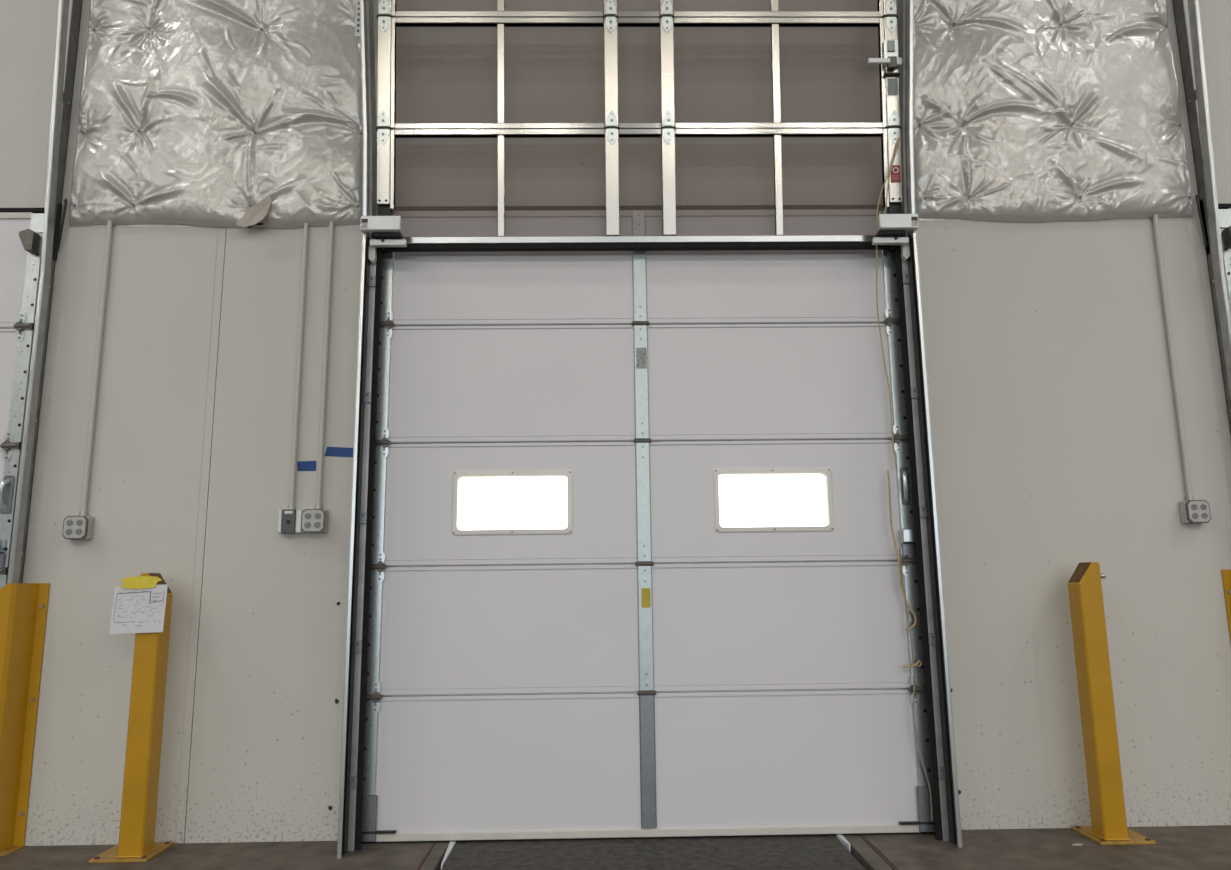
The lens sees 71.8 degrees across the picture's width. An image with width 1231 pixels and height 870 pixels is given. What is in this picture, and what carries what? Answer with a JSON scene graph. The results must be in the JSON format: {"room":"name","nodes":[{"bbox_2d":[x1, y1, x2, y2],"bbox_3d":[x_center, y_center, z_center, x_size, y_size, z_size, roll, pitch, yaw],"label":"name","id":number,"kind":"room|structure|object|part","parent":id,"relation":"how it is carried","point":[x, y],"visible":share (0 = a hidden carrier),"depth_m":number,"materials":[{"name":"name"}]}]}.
{"room":"distribution center","nodes":[
{"label":"distribution center","id":0,"kind":"room"},
{"bbox_2d":[0,0,1230,845],"bbox_3d":[0.102,-2.531,4.867,44.000,9.600,0.220,0,-10,-1],"label":"wall","id":1,"kind":"structure","parent":0,"point":[1056,443],"depth_m":4.33,"materials":[{"name":"paint"}]},
{"bbox_2d":[0,208,44,588],"bbox_3d":[-4.280,0.369,4.124,2.720,3.135,0.121,0,-10,-1],"label":"door","id":2,"kind":"structure","parent":1,"relation":"in","point":[21,229],"depth_m":4.30,"materials":[{"name":"paint"}]},
{"bbox_3d":[-2.978,0.610,4.097,0.062,0.080,0.014,0,-10,-1],"label":"lock plate","id":3,"kind":"part","parent":2,"relation":"part of","materials":[{"name":"metal"}]},
{"bbox_3d":[-2.978,0.289,4.136,0.022,0.154,0.058,-4,-10,21],"label":"pull handle","id":4,"kind":"part","parent":2,"relation":"part of","materials":[{"name":"metal"}]},
{"bbox_3d":[-2.971,0.293,4.157,0.050,0.185,0.008,0,-10,-1],"label":"handle plate","id":5,"kind":"part","parent":2,"relation":"part of","materials":[{"name":"metal"}]},
{"bbox_3d":[-4.298,-1.127,4.389,2.546,0.034,0.014,0,-10,-1],"label":"rail","id":6,"kind":"part","parent":2,"relation":"part of","materials":[{"name":"metal"}]},
{"bbox_2d":[32,214,43,232],"bbox_3d":[-2.971,-1.093,4.388,0.068,0.105,0.008,0,-10,-1],"label":"bracket","id":7,"kind":"object","parent":2,"relation":"on","point":[37,219],"depth_m":4.39,"materials":[{"name":"metal"}]},
{"bbox_2d":[0,583,49,855],"bbox_3d":[-2.949,1.301,3.942,0.410,1.205,0.218,0,-10,-1],"label":"guard","id":8,"kind":"object","parent":1,"relation":"attached to","point":[23,606],"visible":1,"depth_m":3.99,"materials":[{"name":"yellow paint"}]},
{"bbox_3d":[-2.924,1.885,3.796,0.460,0.004,0.172,3,-10,-22],"label":"foot plate","id":9,"kind":"part","parent":8,"relation":"part of","materials":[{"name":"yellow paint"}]},
{"bbox_2d":[7,0,82,583],"bbox_3d":[-2.898,-0.532,4.247,0.055,4.880,0.253,2,-10,-15],"label":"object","id":10,"kind":"object","parent":1,"relation":"attached to","point":[60,112],"visible":0.79,"depth_m":4.33,"materials":[{"name":"metal"}]},
{"bbox_2d":[52,199,66,260],"bbox_3d":[-2.893,-1.074,4.430,0.067,0.330,0.027,-6,-11,27],"label":"strap","id":11,"kind":"object","parent":1,"relation":"attached to","point":[58,231],"visible":1,"depth_m":4.42,"materials":[{"name":"rubber"}]},
{"bbox_2d":[62,516,93,539],"bbox_3d":[-2.635,0.455,4.167,0.114,0.114,0.066,0,-10,-1],"label":"outlet box","id":12,"kind":"object","parent":1,"relation":"attached to","point":[74,527],"visible":1,"depth_m":4.14,"materials":[{"name":"metal"}]},
{"bbox_2d":[65,529,71,534],"bbox_3d":[-2.658,0.471,4.133,0.034,0.032,0.002,0,-10,-1],"label":"socket","id":13,"kind":"object","parent":12,"relation":"attached to","point":[67,531],"depth_m":4.13,"materials":[{"name":"grey plastic"}]},
{"bbox_2d":[66,520,72,525],"bbox_3d":[-2.659,0.428,4.140,0.034,0.032,0.002,0,-10,-1],"label":"socket","id":14,"kind":"object","parent":12,"relation":"attached to","point":[68,522],"depth_m":4.14,"materials":[{"name":"grey plastic"}]},
{"bbox_2d":[75,529,81,534],"bbox_3d":[-2.610,0.471,4.134,0.034,0.032,0.002,0,-10,-1],"label":"socket","id":15,"kind":"object","parent":12,"relation":"attached to","point":[77,531],"depth_m":4.13,"materials":[{"name":"grey plastic"}]},
{"bbox_2d":[76,520,82,525],"bbox_3d":[-2.611,0.428,4.141,0.034,0.032,0.002,0,-10,-1],"label":"socket","id":16,"kind":"object","parent":12,"relation":"attached to","point":[78,522],"depth_m":4.14,"materials":[{"name":"grey plastic"}]},
{"bbox_2d":[79,220,112,515],"bbox_3d":[-2.635,-0.395,4.325,0.033,1.610,0.033,0,-10,-1],"label":"conduit","id":17,"kind":"object","parent":1,"relation":"attached to","point":[82,512],"visible":0.91,"depth_m":4.30,"materials":[{"name":"metal"}]},
{"bbox_2d":[69,0,362,228],"bbox_3d":[-2.109,-2.046,4.583,1.530,2.000,0.100,0,-10,-1],"label":"insulation","id":18,"kind":"object","parent":1,"relation":"attached to","point":[193,113],"visible":0.96,"depth_m":4.51,"materials":[{"name":"white aluminium foil"}]},
{"bbox_2d":[277,509,302,533],"bbox_3d":[-1.601,0.427,4.191,0.118,0.117,0.064,0,-10,-1],"label":"switch box","id":19,"kind":"object","parent":1,"relation":"attached to","point":[289,520],"visible":0.98,"depth_m":4.17,"materials":[{"name":"white metal"}]},
{"bbox_3d":[-1.605,0.423,4.170,0.069,0.117,0.010,0,-10,-1],"label":"plate","id":20,"kind":"part","parent":19,"relation":"part of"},
{"bbox_2d":[288,223,308,508],"bbox_3d":[-1.615,-0.413,4.345,0.033,1.592,0.033,0,-10,-1],"label":"conduit","id":21,"kind":"object","parent":1,"relation":"attached to","point":[306,225],"visible":0.8,"depth_m":4.32,"materials":[{"name":"metal"}]},
{"bbox_2d":[297,461,315,470],"bbox_3d":[-1.552,0.155,4.271,0.096,0.052,0.001,0,-10,-1],"label":"tape","id":22,"kind":"object","parent":1,"relation":"attached to","point":[302,465],"visible":1,"depth_m":4.27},
{"bbox_2d":[301,509,327,532],"bbox_3d":[-1.483,0.424,4.192,0.114,0.114,0.066,0,-10,-1],"label":"outlet box","id":23,"kind":"object","parent":1,"relation":"attached to","point":[312,520],"visible":1,"depth_m":4.16,"materials":[{"name":"metal"}]},
{"bbox_2d":[304,513,310,518],"bbox_3d":[-1.507,0.398,4.165,0.034,0.032,0.002,0,-10,-1],"label":"socket","id":24,"kind":"object","parent":23,"relation":"attached to","point":[306,515],"depth_m":4.16,"materials":[{"name":"grey plastic"}]},
{"bbox_2d":[304,522,310,527],"bbox_3d":[-1.507,0.441,4.158,0.034,0.032,0.002,0,-10,-1],"label":"socket","id":25,"kind":"object","parent":23,"relation":"attached to","point":[306,524],"depth_m":4.16,"materials":[{"name":"grey plastic"}]},
{"bbox_2d":[314,513,320,518],"bbox_3d":[-1.459,0.397,4.166,0.034,0.032,0.002,0,-10,-1],"label":"socket","id":26,"kind":"object","parent":23,"relation":"attached to","point":[316,515],"depth_m":4.17,"materials":[{"name":"grey plastic"}]},
{"bbox_2d":[314,522,320,527],"bbox_3d":[-1.459,0.441,4.159,0.034,0.032,0.002,0,-10,-1],"label":"socket","id":27,"kind":"object","parent":23,"relation":"attached to","point":[316,524],"depth_m":4.16,"materials":[{"name":"grey plastic"}]},
{"bbox_2d":[315,221,333,508],"bbox_3d":[-1.482,-0.416,4.348,0.033,1.588,0.033,0,-10,-1],"label":"conduit","id":28,"kind":"object","parent":1,"relation":"attached to","point":[318,505],"visible":0.82,"depth_m":4.33,"materials":[{"name":"metal"}]},
{"bbox_2d":[325,447,352,456],"bbox_3d":[-1.389,0.086,4.286,0.152,0.056,0.001,0,-10,-1],"label":"tape","id":29,"kind":"object","parent":1,"relation":"attached to","point":[330,451],"visible":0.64,"depth_m":4.29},
{"bbox_2d":[355,0,360,36],"bbox_3d":[-1.358,-2.514,4.628,0.036,0.880,0.188,0,-10,-1],"label":"perforated angle","id":30,"kind":"object","parent":1,"relation":"attached to","point":[357,22],"visible":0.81,"depth_m":4.48,"materials":[{"name":"white metal"}]},
{"bbox_2d":[337,0,382,857],"bbox_3d":[-1.237,-0.583,4.147,0.118,4.950,0.500,0,-10,-1],"label":"track","id":31,"kind":"object","parent":1,"relation":"attached to","point":[365,423],"visible":0.86,"depth_m":4.07,"materials":[{"name":"metal"}]},
{"bbox_2d":[360,0,918,263],"bbox_3d":[0.117,-1.823,4.405,2.764,1.910,0.248,0,-10,-1],"label":"metal frame","id":32,"kind":"structure","parent":31,"relation":"attached to","point":[892,226],"depth_m":4.38,"materials":[{"name":"metal"}]},
{"bbox_3d":[-1.135,-0.958,4.245,0.180,0.033,0.030,0,-10,-1],"label":"foot plate","id":33,"kind":"part","parent":32,"relation":"part of","materials":[{"name":"white metal"}]},
{"bbox_3d":[-1.141,-1.355,4.359,0.019,0.410,0.083,0,-10,-1],"label":"edge trim","id":34,"kind":"part","parent":32,"relation":"part of","materials":[{"name":"metal"}]},
{"bbox_3d":[-1.146,-1.860,4.388,0.019,0.578,0.101,0,-10,-1],"label":"edge trim","id":35,"kind":"part","parent":32,"relation":"part of","materials":[{"name":"metal"}]},
{"bbox_3d":[-1.152,-2.448,4.423,0.019,0.573,0.101,0,-10,-1],"label":"edge trim","id":36,"kind":"part","parent":32,"relation":"part of","materials":[{"name":"metal"}]},
{"bbox_3d":[-0.601,-2.161,4.417,1.078,0.064,0.042,0,-10,-1],"label":"rail","id":37,"kind":"part","parent":32,"relation":"part of","materials":[{"name":"metal"}]},
{"bbox_3d":[-0.595,-1.570,4.382,1.078,0.061,0.042,0,-10,-1],"label":"rail","id":38,"kind":"part","parent":32,"relation":"part of","materials":[{"name":"metal"}]},
{"bbox_3d":[0.121,-2.167,4.430,0.219,0.064,0.042,0,-10,-1],"label":"rail","id":39,"kind":"part","parent":32,"relation":"part of","materials":[{"name":"metal"}]},
{"bbox_3d":[0.127,-1.576,4.396,0.219,0.061,0.042,0,-10,-1],"label":"rail","id":40,"kind":"part","parent":32,"relation":"part of","materials":[{"name":"metal"}]},
{"bbox_3d":[0.841,-2.173,4.444,1.077,0.064,0.042,0,-10,-1],"label":"rail","id":41,"kind":"part","parent":32,"relation":"part of","materials":[{"name":"metal"}]},
{"bbox_3d":[0.846,-1.582,4.409,1.077,0.061,0.042,0,-10,-1],"label":"rail","id":42,"kind":"part","parent":32,"relation":"part of","materials":[{"name":"metal"}]},
{"bbox_3d":[1.387,-2.470,4.470,0.020,0.573,0.101,0,-10,-1],"label":"edge trim","id":43,"kind":"part","parent":32,"relation":"part of","materials":[{"name":"metal"}]},
{"bbox_3d":[1.392,-1.882,4.436,0.020,0.578,0.101,0,-10,-1],"label":"edge trim","id":44,"kind":"part","parent":32,"relation":"part of","materials":[{"name":"metal"}]},
{"bbox_3d":[1.397,-1.376,4.406,0.020,0.410,0.083,0,-10,-1],"label":"edge trim","id":45,"kind":"part","parent":32,"relation":"part of","materials":[{"name":"metal"}]},
{"bbox_3d":[1.391,-1.928,4.385,0.180,0.040,0.026,0,-10,-1],"label":"latch handle","id":46,"kind":"part","parent":32,"relation":"part of","materials":[{"name":"white metal"}]},
{"bbox_3d":[1.388,-0.980,4.292,0.180,0.033,0.030,0,-10,-1],"label":"foot plate","id":47,"kind":"part","parent":32,"relation":"part of","materials":[{"name":"white metal"}]},
{"bbox_2d":[876,136,932,820],"bbox_3d":[1.414,0.105,4.172,0.153,3.401,0.144,0,-10,-1],"label":"rope","id":48,"kind":"object","parent":32,"relation":"hanging from","point":[896,147],"visible":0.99,"depth_m":4.15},
{"bbox_2d":[362,205,934,842],"bbox_3d":[0.139,0.331,4.206,2.720,3.135,0.121,0,-10,-1],"label":"door","id":49,"kind":"structure","parent":1,"relation":"in","point":[645,666],"depth_m":4.18,"materials":[{"name":"metal"}]},
{"bbox_2d":[362,795,395,841],"bbox_3d":[-1.101,1.774,3.934,0.175,0.203,0.018,0,-10,-1],"label":"bracket","id":50,"kind":"object","parent":49,"relation":"attached to","point":[379,811],"depth_m":3.94,"materials":[{"name":"metal"}]},
{"bbox_3d":[0.121,-1.165,4.471,2.546,0.034,0.014,0,-10,-1],"label":"rail","id":51,"kind":"part","parent":49,"relation":"part of","materials":[{"name":"metal"}]},
{"bbox_3d":[0.156,1.854,3.962,2.546,0.034,0.022,0,-10,-1],"label":"rail","id":52,"kind":"part","parent":49,"relation":"part of","materials":[{"name":"metal"}]},
{"bbox_3d":[1.441,0.252,4.218,0.022,0.154,0.058,-4,-10,21],"label":"pull handle","id":53,"kind":"part","parent":49,"relation":"part of","materials":[{"name":"metal"}]},
{"bbox_3d":[1.448,0.255,4.239,0.050,0.185,0.008,0,-10,-1],"label":"handle plate","id":54,"kind":"part","parent":49,"relation":"part of","materials":[{"name":"metal"}]},
{"bbox_3d":[1.441,0.572,4.179,0.062,0.080,0.014,0,-10,-1],"label":"lock plate","id":55,"kind":"part","parent":49,"relation":"part of","materials":[{"name":"metal"}]},
{"bbox_2d":[899,786,934,831],"bbox_3d":[1.413,1.753,3.980,0.175,0.203,0.018,0,-10,-1],"label":"bracket","id":56,"kind":"object","parent":49,"relation":"attached to","point":[914,801],"depth_m":3.99,"materials":[{"name":"metal"}]},
{"bbox_2d":[894,0,961,846],"bbox_3d":[1.500,-0.607,4.198,0.118,4.950,0.500,0,-10,-1],"label":"track","id":57,"kind":"object","parent":1,"relation":"attached to","point":[947,822],"visible":0.86,"depth_m":4.11,"materials":[{"name":"metal"}]},
{"bbox_2d":[913,0,1192,221],"bbox_3d":[2.341,-2.108,4.674,1.507,1.949,0.091,0,-10,-1],"label":"insulation","id":58,"kind":"object","parent":1,"relation":"attached to","point":[1024,110],"visible":0.95,"depth_m":4.60,"materials":[{"name":"white aluminium foil"}]},
{"bbox_2d":[1153,214,1193,500],"bbox_3d":[2.898,-0.453,4.429,0.033,1.588,0.033,0,-10,-1],"label":"conduit","id":59,"kind":"object","parent":1,"relation":"attached to","point":[1189,496],"visible":0.85,"depth_m":4.41,"materials":[{"name":"metal"}]},
{"bbox_2d":[1179,500,1210,523],"bbox_3d":[2.915,0.387,4.274,0.114,0.114,0.066,0,-10,-1],"label":"outlet box","id":60,"kind":"object","parent":1,"relation":"attached to","point":[1191,511],"visible":1,"depth_m":4.25,"materials":[{"name":"metal"}]},
{"bbox_2d":[1191,504,1197,509],"bbox_3d":[2.891,0.360,4.247,0.034,0.032,0.002,0,-10,-1],"label":"socket","id":61,"kind":"object","parent":60,"relation":"attached to","point":[1193,506],"depth_m":4.25,"materials":[{"name":"grey plastic"}]},
{"bbox_2d":[1192,513,1198,518],"bbox_3d":[2.891,0.403,4.239,0.034,0.032,0.002,0,-10,-1],"label":"socket","id":62,"kind":"object","parent":60,"relation":"attached to","point":[1194,515],"depth_m":4.24,"materials":[{"name":"grey plastic"}]},
{"bbox_2d":[1200,504,1206,509],"bbox_3d":[2.939,0.360,4.248,0.034,0.032,0.002,0,-10,-1],"label":"socket","id":63,"kind":"object","parent":60,"relation":"attached to","point":[1202,506],"depth_m":4.25,"materials":[{"name":"grey plastic"}]},
{"bbox_2d":[1201,513,1207,518],"bbox_3d":[2.939,0.403,4.240,0.034,0.032,0.002,0,-10,-1],"label":"socket","id":64,"kind":"object","parent":60,"relation":"attached to","point":[1203,515],"depth_m":4.24,"materials":[{"name":"grey plastic"}]},
{"bbox_2d":[1172,0,1230,433],"bbox_3d":[3.152,-0.584,4.359,0.055,4.880,0.253,-3,-10,13],"label":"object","id":65,"kind":"object","parent":1,"relation":"attached to","point":[1201,139],"visible":1,"depth_m":4.51,"materials":[{"name":"metal"}]},
{"bbox_3d":[3.145,-0.589,4.325,0.018,4.880,0.174,0,-10,-1],"label":"rail","id":66,"kind":"part","parent":65,"relation":"part of","materials":[{"name":"metal"}]},
{"bbox_2d":[1195,195,1209,253],"bbox_3d":[3.137,-1.126,4.542,0.067,0.330,0.027,5,-11,-29],"label":"strap","id":67,"kind":"object","parent":1,"relation":"attached to","point":[1201,216],"visible":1,"depth_m":4.53,"materials":[{"name":"rubber"}]},
{"bbox_2d":[1218,203,1230,313],"bbox_3d":[4.558,0.293,4.288,2.720,3.135,0.121,0,-10,-1],"label":"door","id":68,"kind":"structure","parent":1,"relation":"in","point":[1224,208],"depth_m":4.47,"materials":[{"name":"paint"}]},
{"bbox_2d":[1219,209,1229,227],"bbox_3d":[3.215,-1.146,4.503,0.068,0.105,0.008,0,-10,-1],"label":"bracket","id":69,"kind":"object","parent":68,"relation":"on","point":[1224,214],"depth_m":4.50,"materials":[{"name":"metal"}]},
{"bbox_2d":[1221,569,1230,641],"bbox_3d":[3.240,1.248,4.057,0.410,1.205,0.218,0,-10,-1],"label":"guard","id":70,"kind":"object","parent":1,"relation":"attached to","point":[1226,573],"visible":1,"depth_m":4.23,"materials":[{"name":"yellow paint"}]},
{"bbox_2d":[0,825,1230,869],"bbox_3d":[0.527,-1.622,-17.596,44.000,0.300,44.220,0,-10,-1],"label":"floor","id":71,"kind":"structure","parent":0,"point":[1177,847],"depth_m":3.74,"materials":[{"name":"concrete"}]},
{"bbox_2d":[88,573,173,862],"bbox_3d":[-2.179,1.269,3.928,0.250,1.246,0.250,0,-10,-1],"label":"bollard","id":72,"kind":"object","parent":71,"relation":"on","point":[136,843],"visible":0.99,"depth_m":3.83,"materials":[{"name":"yellow metal"}]},
{"bbox_3d":[-2.172,1.877,3.825,0.250,0.012,0.250,0,-10,-1],"label":"plate","id":73,"kind":"part","parent":72,"relation":"part of","materials":[{"name":"yellow paint"}]},
{"bbox_2d":[109,584,167,633],"bbox_3d":[-2.185,0.798,3.894,0.246,0.220,0.010,-1,-10,0],"label":"paper note","id":74,"kind":"object","parent":72,"relation":"attached to","point":[133,610],"visible":1,"depth_m":3.89,"materials":[{"name":"white paper"}]},
{"bbox_2d":[120,576,161,588],"bbox_3d":[-2.187,0.679,3.912,0.197,0.060,0.013,0,-10,-1],"label":"tape piece","id":75,"kind":"object","parent":72,"relation":"attached to","point":[139,582],"visible":1,"depth_m":3.91,"materials":[{"name":"yellow plastic"}]},
{"bbox_3d":[-2.143,1.256,3.887,0.110,1.234,0.108,0,-10,-1],"label":"post","id":76,"kind":"part","parent":72,"relation":"part of","materials":[{"name":"yellow metal"}]},
{"bbox_2d":[416,834,896,869],"bbox_3d":[0.172,1.750,2.880,1.991,0.113,2.590,0,-10,-1],"label":"dock leveler","id":77,"kind":"object","parent":71,"relation":"on","point":[826,852],"visible":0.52,"depth_m":3.73,"materials":[{"name":"metal"}]},
{"bbox_2d":[1068,562,1156,844],"bbox_3d":[2.278,1.231,4.011,0.250,1.246,0.250,0,-10,-1],"label":"bollard","id":78,"kind":"object","parent":71,"relation":"on","point":[1108,826],"visible":1,"depth_m":3.92,"materials":[{"name":"yellow metal"}]},
{"bbox_3d":[2.242,1.218,3.969,0.110,1.234,0.108,0,-10,-1],"label":"post","id":79,"kind":"part","parent":78,"relation":"part of","materials":[{"name":"yellow metal"}]},
{"bbox_3d":[2.285,1.839,3.908,0.250,0.012,0.250,0,-10,-1],"label":"plate","id":80,"kind":"part","parent":78,"relation":"part of","materials":[{"name":"yellow paint"}]}
]}

